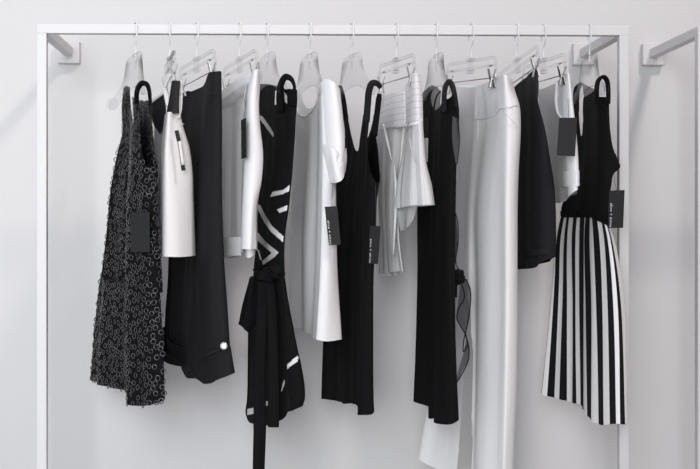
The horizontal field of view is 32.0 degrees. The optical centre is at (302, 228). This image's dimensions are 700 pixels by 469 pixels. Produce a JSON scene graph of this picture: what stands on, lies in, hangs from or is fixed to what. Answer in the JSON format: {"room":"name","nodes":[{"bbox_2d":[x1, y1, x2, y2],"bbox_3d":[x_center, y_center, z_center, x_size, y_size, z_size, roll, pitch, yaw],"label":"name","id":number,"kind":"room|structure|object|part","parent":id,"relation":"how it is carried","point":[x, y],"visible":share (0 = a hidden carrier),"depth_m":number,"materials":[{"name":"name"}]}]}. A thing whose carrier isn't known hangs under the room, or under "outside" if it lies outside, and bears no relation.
{"room":"clothing store","nodes":[
{"label":"clothing store","id":0,"kind":"room"},
{"bbox_2d":[162,71,234,383],"bbox_3d":[-0.252,0.001,2.881,0.073,0.711,0.415,0,0,-27],"label":"trousers","id":1,"kind":"object","parent":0,"point":[196,339],"visible":0.81,"depth_m":2.76,"materials":[{"name":"black fabric"}]},
{"bbox_2d":[0,0,699,468],"bbox_3d":[-0.076,-1.050,3.344,9.000,4.600,0.120,0,0,-1],"label":"wall","id":2,"kind":"structure","parent":0,"point":[198,425],"depth_m":3.29,"materials":[{"name":"grey paint"}]},
{"bbox_2d":[37,24,628,468],"bbox_3d":[0.071,0.375,3.089,1.440,1.750,0.396,0,0,-1],"label":"clothes rack","id":3,"kind":"object","parent":2,"relation":"attached to","point":[69,52],"visible":0.98,"depth_m":2.89,"materials":[{"name":"grey metal"}]},
{"bbox_3d":[-0.616,0.394,2.887,0.023,1.712,0.023,0,0,-1],"label":"post","id":4,"kind":"part","parent":3,"relation":"part of","materials":[{"name":"grey metal"}]},
{"bbox_3d":[-0.620,-0.473,3.074,0.023,0.023,0.352,0,0,-1],"label":"wall arm","id":5,"kind":"part","parent":3,"relation":"part of","materials":[{"name":"grey metal"}]},
{"bbox_2d":[107,22,143,99],"bbox_3d":[-0.411,-0.395,2.887,0.041,0.192,0.394,0,0,-19],"label":"hanger","id":6,"kind":"object","parent":3,"relation":"hanging from","point":[136,23],"visible":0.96,"depth_m":2.88,"materials":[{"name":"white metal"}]},
{"bbox_2d":[90,80,166,407],"bbox_3d":[-0.418,0.023,2.889,0.095,0.766,0.434,0,0,-21],"label":"dress","id":7,"kind":"object","parent":6,"relation":"hanging from","point":[127,344],"visible":1,"depth_m":2.77,"materials":[{"name":"black fabric"}]},
{"bbox_3d":[-0.408,-0.356,2.888,0.031,0.115,0.394,0,0,-19],"label":"shoulder plate","id":8,"kind":"part","parent":6,"relation":"part of","materials":[{"name":"clear plastic"}]},
{"bbox_2d":[162,22,177,94],"bbox_3d":[-0.316,-0.410,2.893,0.020,0.162,0.308,0,0,-10],"label":"hanger","id":9,"kind":"object","parent":3,"relation":"hanging from","point":[169,35],"visible":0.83,"depth_m":2.88,"materials":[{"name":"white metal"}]},
{"bbox_2d":[152,80,195,256],"bbox_3d":[-0.307,-0.142,2.885,0.083,0.409,0.341,0,0,-13],"label":"skirt","id":10,"kind":"object","parent":9,"relation":"hanging from","point":[171,145],"visible":0.9,"depth_m":2.75,"materials":[{"name":"white fabric"}]},
{"bbox_3d":[-0.279,-0.208,2.721,0.014,0.025,0.004,0,0,-1],"label":"pocket trim","id":11,"kind":"part","parent":10,"relation":"part of","materials":[{"name":"black fabric"}]},
{"bbox_2d":[178,22,216,95],"bbox_3d":[-0.251,-0.408,2.893,0.020,0.165,0.308,0,0,-20],"label":"hanger","id":12,"kind":"object","parent":3,"relation":"hanging from","point":[208,64],"visible":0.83,"depth_m":2.88,"materials":[{"name":"white metal"}]},
{"bbox_3d":[-0.251,-0.355,2.892,0.003,0.011,0.300,0,0,-20],"label":"rod","id":13,"kind":"part","parent":12,"relation":"part of","materials":[{"name":"silver metal"}]},
{"bbox_2d":[222,22,258,88],"bbox_3d":[-0.150,-0.408,2.895,0.020,0.165,0.308,0,0,-18],"label":"hanger","id":14,"kind":"object","parent":3,"relation":"hanging from","point":[250,63],"visible":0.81,"depth_m":2.89,"materials":[{"name":"white metal"}]},
{"bbox_2d":[222,69,262,257],"bbox_3d":[-0.146,-0.145,2.885,0.064,0.433,0.342,0,0,-16],"label":"skirt","id":15,"kind":"object","parent":14,"relation":"hanging from","point":[242,147],"visible":0.96,"depth_m":2.89,"materials":[{"name":"white fabric"}]},
{"bbox_2d":[258,22,276,94],"bbox_3d":[-0.085,-0.395,2.899,0.027,0.192,0.404,0,0,-14],"label":"hanger","id":16,"kind":"object","parent":3,"relation":"hanging from","point":[267,22],"visible":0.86,"depth_m":2.90,"materials":[{"name":"white metal"}]},
{"bbox_2d":[238,74,304,468],"bbox_3d":[-0.099,0.125,2.879,0.131,0.980,0.385,0,0,-15],"label":"dress","id":17,"kind":"object","parent":16,"relation":"hanging from","point":[275,382],"visible":0.98,"depth_m":2.76,"materials":[{"name":"black fabric"}]},
{"bbox_2d":[298,22,318,93],"bbox_3d":[0.008,-0.395,2.899,0.028,0.192,0.348,0,0,-13],"label":"hanger","id":18,"kind":"object","parent":3,"relation":"hanging from","point":[310,23],"visible":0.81,"depth_m":2.89,"materials":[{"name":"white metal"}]},
{"bbox_2d":[290,79,346,340],"bbox_3d":[0.039,-0.051,2.892,0.075,0.610,0.407,0,0,-10],"label":"dress","id":19,"kind":"object","parent":18,"relation":"hanging from","point":[320,152],"visible":0.98,"depth_m":2.77,"materials":[{"name":"white fabric"}]},
{"bbox_3d":[0.075,-0.473,2.902,1.404,0.023,0.023,0,0,-1],"label":"rail","id":20,"kind":"part","parent":3,"relation":"part of","materials":[{"name":"grey metal"}]},
{"bbox_2d":[341,22,367,98],"bbox_3d":[0.115,-0.395,2.903,0.027,0.192,0.404,0,0,-12],"label":"hanger","id":21,"kind":"object","parent":3,"relation":"hanging from","point":[352,22],"visible":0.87,"depth_m":2.90,"materials":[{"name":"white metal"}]},
{"bbox_2d":[321,80,381,414],"bbox_3d":[0.127,0.034,2.893,0.071,0.789,0.388,0,0,-14],"label":"dress","id":22,"kind":"object","parent":21,"relation":"hanging from","point":[347,362],"visible":0.84,"depth_m":2.86,"materials":[{"name":"black fabric"}]},
{"bbox_2d":[377,23,415,93],"bbox_3d":[0.222,-0.407,2.910,0.020,0.167,0.309,0,0,-11],"label":"hanger","id":23,"kind":"object","parent":3,"relation":"hanging from","point":[407,67],"visible":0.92,"depth_m":2.89,"materials":[{"name":"white metal"}]},
{"bbox_2d":[377,73,434,275],"bbox_3d":[0.229,-0.117,2.895,0.084,0.468,0.360,0,0,-13],"label":"skirt","id":24,"kind":"object","parent":23,"relation":"hanging from","point":[405,184],"visible":0.98,"depth_m":2.87,"materials":[{"name":"grey fabric"}]},
{"bbox_3d":[0.200,-0.206,2.885,0.023,0.086,0.008,0,0,-1],"label":"sash","id":25,"kind":"part","parent":24,"relation":"part of","materials":[{"name":"white fabric"}]},
{"bbox_3d":[0.217,-0.287,2.961,0.027,0.090,0.196,0,0,-13],"label":"panel","id":26,"kind":"part","parent":24,"relation":"part of","materials":[{"name":"white fabric"}]},
{"bbox_3d":[0.217,-0.045,2.876,0.013,0.212,0.008,0,0,-1],"label":"sash","id":27,"kind":"part","parent":24,"relation":"part of","materials":[{"name":"white fabric"}]},
{"bbox_3d":[0.222,-0.242,2.891,0.026,0.019,0.339,0,0,-13],"label":"sash","id":28,"kind":"part","parent":24,"relation":"part of","materials":[{"name":"white fabric"}]},
{"bbox_3d":[0.263,-0.149,2.788,0.065,0.201,0.136,0,0,-15],"label":"panel","id":29,"kind":"part","parent":24,"relation":"part of","materials":[{"name":"white fabric"}]},
{"bbox_2d":[423,23,449,92],"bbox_3d":[0.310,-0.395,2.907,0.028,0.192,0.404,0,0,-4],"label":"hanger","id":30,"kind":"object","parent":3,"relation":"hanging from","point":[442,60],"visible":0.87,"depth_m":2.90,"materials":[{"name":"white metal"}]},
{"bbox_3d":[0.314,-0.356,2.908,0.017,0.115,0.404,0,0,-4],"label":"shoulder plate","id":31,"kind":"part","parent":30,"relation":"part of","materials":[{"name":"clear plastic"}]},
{"bbox_2d":[413,79,470,424],"bbox_3d":[0.318,0.043,2.903,0.093,0.807,0.378,0,0,-12],"label":"dress","id":32,"kind":"object","parent":30,"relation":"hanging from","point":[436,377],"visible":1,"depth_m":2.80,"materials":[{"name":"black fabric"}]},
{"bbox_2d":[445,23,497,93],"bbox_3d":[0.401,-0.405,2.917,0.020,0.171,0.309,0,0,-15],"label":"hanger","id":33,"kind":"object","parent":3,"relation":"hanging from","point":[491,79],"visible":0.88,"depth_m":2.89,"materials":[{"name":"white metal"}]},
{"bbox_2d":[418,75,520,468],"bbox_3d":[0.440,0.148,2.945,0.165,1.026,0.365,0,0,-30],"label":"trousers","id":34,"kind":"object","parent":33,"relation":"hanging from","point":[487,169],"visible":0.88,"depth_m":2.82,"materials":[{"name":"white fabric"}]},
{"bbox_3d":[0.400,-0.376,2.917,0.007,0.076,0.309,0,0,-15],"label":"frame","id":35,"kind":"part","parent":33,"relation":"part of","materials":[{"name":"clear plastic"}]},
{"bbox_3d":[0.400,-0.355,2.918,0.003,0.024,0.299,0,0,-15],"label":"rod","id":36,"kind":"part","parent":33,"relation":"part of","materials":[{"name":"silver metal"}]},
{"bbox_2d":[502,23,539,83],"bbox_3d":[0.512,-0.404,2.902,0.023,0.174,0.310,0,0,-8],"label":"hanger","id":37,"kind":"object","parent":3,"relation":"hanging from","point":[535,67],"visible":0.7,"depth_m":2.81,"materials":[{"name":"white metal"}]},
{"bbox_3d":[0.512,-0.355,2.901,0.003,0.031,0.299,0,0,-7],"label":"rod","id":38,"kind":"part","parent":37,"relation":"part of","materials":[{"name":"silver metal"}]},
{"bbox_2d":[514,70,555,268],"bbox_3d":[0.552,-0.133,2.909,0.058,0.469,0.288,0,0,-1],"label":"skirt","id":39,"kind":"object","parent":37,"relation":"hanging from","point":[536,189],"visible":0.86,"depth_m":2.84,"materials":[{"name":"black fabric"}]},
{"bbox_2d":[522,23,566,86],"bbox_3d":[0.575,-0.408,2.916,0.020,0.165,0.309,0,0,-8],"label":"hanger","id":40,"kind":"object","parent":3,"relation":"hanging from","point":[561,76],"visible":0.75,"depth_m":2.81,"materials":[{"name":"white metal"}]},
{"bbox_2d":[538,73,579,202],"bbox_3d":[0.610,-0.208,2.888,0.063,0.294,0.318,0,0,3],"label":"skirt","id":41,"kind":"object","parent":40,"relation":"hanging from","point":[556,106],"visible":0.88,"depth_m":2.81,"materials":[{"name":"white fabric"}]},
{"bbox_2d":[578,23,602,100],"bbox_3d":[0.677,-0.395,2.917,0.028,0.192,0.404,0,0,2],"label":"hanger","id":42,"kind":"object","parent":3,"relation":"hanging from","point":[596,61],"visible":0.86,"depth_m":2.90,"materials":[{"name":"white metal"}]},
{"bbox_2d":[541,75,627,424],"bbox_3d":[0.690,0.047,2.926,0.119,0.836,0.407,0,0,-8],"label":"dress","id":43,"kind":"object","parent":42,"relation":"hanging from","point":[585,365],"visible":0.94,"depth_m":2.88,"materials":[{"name":"black fabric"}]},
{"bbox_3d":[0.681,-0.356,2.917,0.017,0.115,0.404,0,0,2],"label":"shoulder plate","id":44,"kind":"part","parent":42,"relation":"part of","materials":[{"name":"clear plastic"}]},
{"bbox_3d":[0.761,-0.473,3.105,0.023,0.023,0.352,0,0,-1],"label":"wall arm","id":45,"kind":"part","parent":3,"relation":"part of","materials":[{"name":"grey metal"}]},
{"bbox_3d":[0.766,0.394,2.918,0.023,1.712,0.023,0,0,-1],"label":"post","id":46,"kind":"part","parent":3,"relation":"part of","materials":[{"name":"grey metal"}]},
{"bbox_2d":[641,26,699,468],"bbox_3d":[1.644,0.375,3.125,1.448,1.750,0.396,0,0,-1],"label":"clothes rack","id":47,"kind":"object","parent":2,"relation":"attached to","point":[652,54],"visible":1,"depth_m":2.92,"materials":[{"name":"grey metal"}]},
{"bbox_3d":[0.950,-0.473,3.110,0.023,0.023,0.352,0,0,-1],"label":"wall arm","id":48,"kind":"part","parent":47,"relation":"part of","materials":[{"name":"grey metal"}]},
{"bbox_3d":[1.649,-0.473,2.938,1.413,0.023,0.023,0,0,-1],"label":"rail","id":49,"kind":"part","parent":47,"relation":"part of","materials":[{"name":"grey metal"}]},
{"bbox_3d":[0.954,0.394,2.922,0.023,1.712,0.023,0,0,-1],"label":"post","id":50,"kind":"part","parent":47,"relation":"part of","materials":[{"name":"grey metal"}]}
]}

